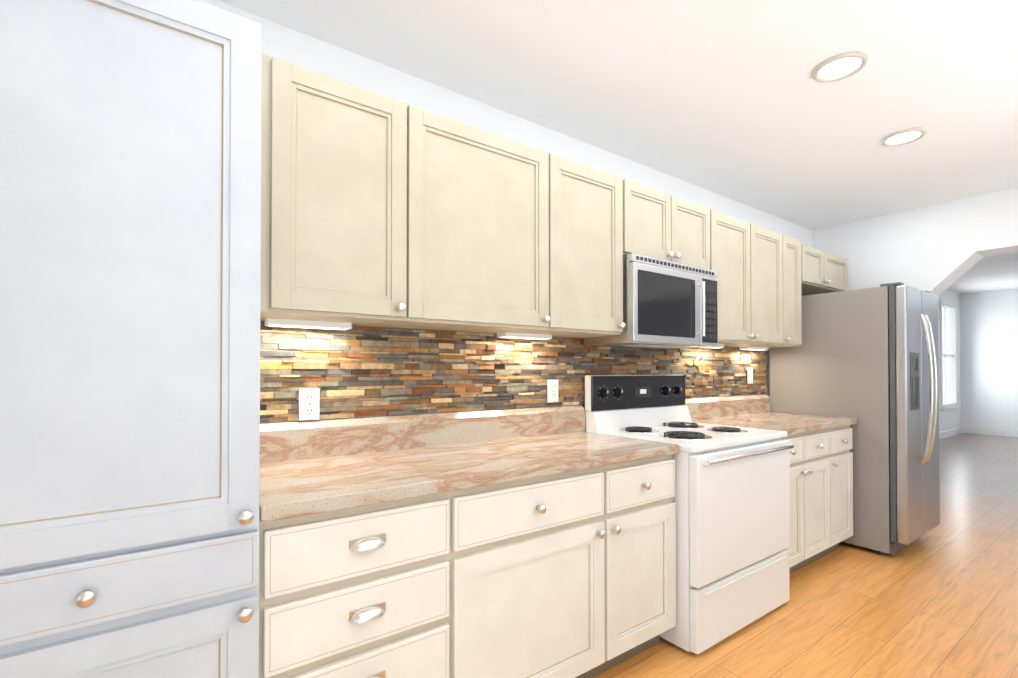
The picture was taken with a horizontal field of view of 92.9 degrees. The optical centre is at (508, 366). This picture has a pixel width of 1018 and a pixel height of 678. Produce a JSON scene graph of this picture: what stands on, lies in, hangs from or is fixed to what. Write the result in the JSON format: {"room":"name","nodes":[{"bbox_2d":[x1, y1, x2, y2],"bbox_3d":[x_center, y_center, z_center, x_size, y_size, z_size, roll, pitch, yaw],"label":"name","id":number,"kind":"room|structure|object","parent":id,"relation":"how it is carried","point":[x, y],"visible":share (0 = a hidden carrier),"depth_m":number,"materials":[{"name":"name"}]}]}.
{"room":"kitchen","nodes":[
{"label":"kitchen","id":0,"kind":"room"},
{"bbox_2d":[199,0,812,422],"bbox_3d":[-0.388,0.004,2.177,8.210,2.510,0.140,0,-1,-36],"label":"wall","id":1,"kind":"structure","parent":0,"point":[303,50],"depth_m":2.27,"materials":[{"name":"white paint"}]},
{"bbox_2d":[260,53,427,328],"bbox_3d":[-0.623,-0.554,1.723,0.540,0.783,0.322,0,-1,-36],"label":"upper cabinet","id":2,"kind":"object","parent":1,"relation":"attached to","point":[380,210],"depth_m":1.59,"materials":[{"name":"paint"}]},
{"bbox_2d":[265,318,351,329],"bbox_3d":[-0.716,-0.150,1.736,0.280,0.023,0.070,0,-1,-36],"label":"under-cabinet light","id":3,"kind":"object","parent":2,"relation":"attached to","point":[275,322],"depth_m":1.70,"materials":[{"name":"white plastic"}]},
{"bbox_2d":[420,111,563,334],"bbox_3d":[-0.185,-0.551,2.041,0.782,0.783,0.322,0,-1,-36],"label":"upper cabinet","id":4,"kind":"object","parent":1,"relation":"attached to","point":[496,202],"depth_m":1.94,"materials":[{"name":"paint"}]},
{"bbox_2d":[497,332,551,339],"bbox_3d":[0.077,-0.145,2.312,0.280,0.023,0.070,0,-1,-36],"label":"under-cabinet light","id":5,"kind":"object","parent":4,"relation":"attached to","point":[516,335],"depth_m":2.27,"materials":[{"name":"white plastic"}]},
{"bbox_2d":[260,321,766,422],"bbox_3d":[0.539,0.256,2.741,3.693,0.816,0.027,0,-1,-36],"label":"backsplash","id":6,"kind":"structure","parent":1,"relation":"attached to","point":[357,371],"depth_m":2.15,"materials":[{"name":"multicoloured tile"}]},
{"bbox_2d":[299,388,319,420],"bbox_3d":[-0.739,0.141,1.791,0.072,0.116,0.010,0,-1,-36],"label":"electrical outlet plate","id":7,"kind":"object","parent":6,"relation":"attached to","point":[308,404],"depth_m":1.79,"materials":[{"name":"white plastic"}]},
{"bbox_2d":[547,380,557,401],"bbox_3d":[0.228,0.126,2.492,0.072,0.116,0.010,0,-1,-36],"label":"electrical outlet plate","id":8,"kind":"object","parent":6,"relation":"attached to","point":[552,385],"depth_m":2.49,"materials":[{"name":"white plastic"}]},
{"bbox_2d":[747,368,752,383],"bbox_3d":[1.822,0.072,3.650,0.072,0.116,0.010,0,-1,-36],"label":"electrical outlet plate","id":9,"kind":"object","parent":6,"relation":"attached to","point":[749,370],"depth_m":3.64,"materials":[{"name":"white plastic"}]},
{"bbox_2d":[552,158,627,337],"bbox_3d":[0.254,-0.548,2.360,0.544,0.783,0.322,0,-1,-36],"label":"upper cabinet","id":10,"kind":"object","parent":1,"relation":"attached to","point":[595,201],"depth_m":2.28,"materials":[{"name":"paint"}]},
{"bbox_2d":[628,181,679,262],"bbox_3d":[0.648,-0.746,2.648,0.430,0.382,0.322,0,-1,-36],"label":"upper cabinet","id":11,"kind":"object","parent":1,"relation":"attached to","point":[653,215],"depth_m":2.54,"materials":[{"name":"paint"}]},
{"bbox_2d":[583,253,717,348],"bbox_3d":[0.820,-0.332,2.690,0.751,0.440,0.382,0,-1,-36],"label":"over-the-range microwave","id":12,"kind":"object","parent":11,"relation":"attached to","point":[669,305],"visible":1,"depth_m":2.52,"materials":[{"name":"silver metal"}]},
{"bbox_2d":[680,199,715,270],"bbox_3d":[0.918,-0.744,2.843,0.427,0.382,0.322,0,-1,-36],"label":"upper cabinet","id":13,"kind":"object","parent":1,"relation":"attached to","point":[697,222],"depth_m":2.77,"materials":[{"name":"paint"}]},
{"bbox_2d":[716,211,791,347],"bbox_3d":[1.473,-0.540,3.244,0.945,0.783,0.322,0,-1,-36],"label":"upper cabinet","id":14,"kind":"object","parent":1,"relation":"attached to","point":[754,262],"depth_m":3.12,"materials":[{"name":"paint"}]},
{"bbox_2d":[700,344,723,347],"bbox_3d":[1.323,-0.136,3.217,0.280,0.023,0.070,0,-1,-36],"label":"under-cabinet light","id":15,"kind":"object","parent":14,"relation":"attached to","point":[719,345],"depth_m":3.23,"materials":[{"name":"white plastic"}]},
{"bbox_2d":[739,346,767,349],"bbox_3d":[1.809,-0.133,3.569,0.280,0.023,0.070,0,-1,-36],"label":"under-cabinet light","id":16,"kind":"object","parent":14,"relation":"attached to","point":[740,347],"depth_m":3.51,"materials":[{"name":"white plastic"}]},
{"bbox_2d":[788,236,803,346],"bbox_3d":[1.901,-0.537,3.555,0.350,0.783,0.322,0,-1,-36],"label":"upper cabinet","id":17,"kind":"object","parent":1,"relation":"attached to","point":[797,248],"depth_m":3.49,"materials":[{"name":"paint"}]},
{"bbox_2d":[804,244,831,292],"bbox_3d":[2.218,-0.761,3.788,0.434,0.291,0.322,0,-1,-36],"label":"upper cabinet","id":18,"kind":"object","parent":1,"relation":"attached to","point":[815,260],"depth_m":3.70,"materials":[{"name":"paint"}]},
{"bbox_2d":[218,0,1017,230],"bbox_3d":[0.916,-1.317,0.393,8.210,0.100,4.580,0,-1,-36],"label":"ceiling","id":19,"kind":"structure","parent":0,"point":[733,100],"depth_m":2.12,"materials":[{"name":"white paint"}]},
{"bbox_2d":[812,51,867,82],"bbox_3d":[1.379,-1.248,2.018,0.190,0.024,0.190,0,-1,-36],"label":"recessed light","id":20,"kind":"object","parent":19,"relation":"in","point":[841,66],"depth_m":2.01,"materials":[{"name":"beige plastic"}]},
{"bbox_2d":[881,127,926,146],"bbox_3d":[2.137,-1.243,2.620,0.190,0.024,0.190,0,-1,-36],"label":"recessed light","id":21,"kind":"object","parent":19,"relation":"in","point":[905,136],"depth_m":2.61,"materials":[{"name":"beige plastic"}]},
{"bbox_2d":[593,433,1017,677],"bbox_3d":[3.991,1.307,3.009,16.290,0.080,5.240,0,-1,-36],"label":"floor","id":22,"kind":"structure","parent":0,"point":[934,603],"depth_m":2.51,"materials":[{"name":"brown wood"}]},
{"bbox_2d":[0,0,261,677],"bbox_3d":[-1.015,0.215,1.206,0.618,2.070,0.686,0,-1,-36],"label":"tall cabinet","id":23,"kind":"object","parent":22,"relation":"on","point":[130,206],"visible":1,"depth_m":1.00,"materials":[{"name":"paint"}]},
{"bbox_2d":[259,487,478,677],"bbox_3d":[-0.542,0.816,1.586,0.595,0.876,0.617,0,-1,-36],"label":"base cabinet","id":24,"kind":"object","parent":22,"relation":"on","point":[390,589],"depth_m":1.33,"materials":[{"name":"paint"}]},
{"bbox_2d":[479,463,622,677],"bbox_3d":[-0.053,0.819,1.941,0.744,0.876,0.617,0,-1,-36],"label":"base cabinet","id":25,"kind":"object","parent":22,"relation":"on","point":[571,574],"depth_m":1.72,"materials":[{"name":"paint"}]},
{"bbox_2d":[259,405,678,522],"bbox_3d":[-0.106,0.293,1.899,1.661,0.177,0.632,0,-1,-36],"label":"countertop","id":26,"kind":"structure","parent":25,"relation":"on","point":[309,467],"depth_m":1.79,"materials":[{"name":"stone"}]},
{"bbox_2d":[623,454,675,661],"bbox_3d":[0.351,0.822,2.234,0.519,0.876,0.617,0,-1,-36],"label":"base cabinet","id":27,"kind":"object","parent":22,"relation":"on","point":[649,508],"depth_m":2.04,"materials":[{"name":"paint"}]},
{"bbox_2d":[585,375,793,653],"bbox_3d":[0.960,0.655,2.577,0.860,1.215,0.718,0,-1,-36],"label":"range","id":28,"kind":"object","parent":22,"relation":"on","point":[731,498],"visible":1,"depth_m":2.30,"materials":[{"name":"white metal"}]},
{"bbox_2d":[782,425,852,573],"bbox_3d":[1.733,0.831,3.217,1.136,0.875,0.651,0,-1,-36],"label":"base cabinet","id":29,"kind":"object","parent":22,"relation":"on","point":[821,493],"visible":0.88,"depth_m":3.02,"materials":[{"name":"paint"}]},
{"bbox_2d":[685,394,856,434],"bbox_3d":[1.735,0.305,3.235,1.157,0.177,0.632,0,-1,-36],"label":"countertop","id":30,"kind":"structure","parent":29,"relation":"on","point":[749,411],"depth_m":3.28,"materials":[{"name":"stone"}]},
{"bbox_2d":[769,282,939,554],"bbox_3d":[2.624,0.361,3.645,0.725,1.822,0.938,0,-1,-36],"label":"refrigerator","id":31,"kind":"object","parent":22,"relation":"on","point":[868,358],"visible":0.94,"depth_m":3.29,"materials":[{"name":"silver metal"}]},
{"bbox_2d":[813,187,1017,295],"bbox_3d":[3.893,-0.173,3.038,0.270,2.880,5.100,0,-1,-36],"label":"wall","id":32,"kind":"structure","parent":0,"point":[938,249],"depth_m":3.74,"materials":[{"name":"white paint"}]},
{"bbox_2d":[804,253,847,295],"bbox_3d":[2.527,-0.759,4.011,0.524,0.291,0.322,0,-1,-36],"label":"upper cabinet","id":33,"kind":"object","parent":32,"relation":"attached to","point":[837,265],"depth_m":3.93,"materials":[{"name":"paint"}]},
{"bbox_2d":[938,289,961,439],"bbox_3d":[6.027,-0.085,7.206,8.080,2.780,0.740,0,-1,-36],"label":"wall","id":34,"kind":"structure","parent":0,"point":[949,350],"depth_m":9.37,"materials":[{"name":"white paint"}]},
{"bbox_2d":[947,252,1017,293],"bbox_3d":[7.313,-1.541,5.447,8.080,0.100,5.240,0,-1,-36],"label":"ceiling","id":35,"kind":"structure","parent":0,"point":[993,273],"depth_m":7.90,"materials":[{"name":"white paint"}]},
{"bbox_2d":[960,288,1017,436],"bbox_3d":[10.475,-0.079,7.815,0.165,2.780,5.100,0,-1,-36],"label":"wall","id":36,"kind":"structure","parent":0,"point":[989,356],"depth_m":9.34,"materials":[{"name":"white paint"}]}
]}

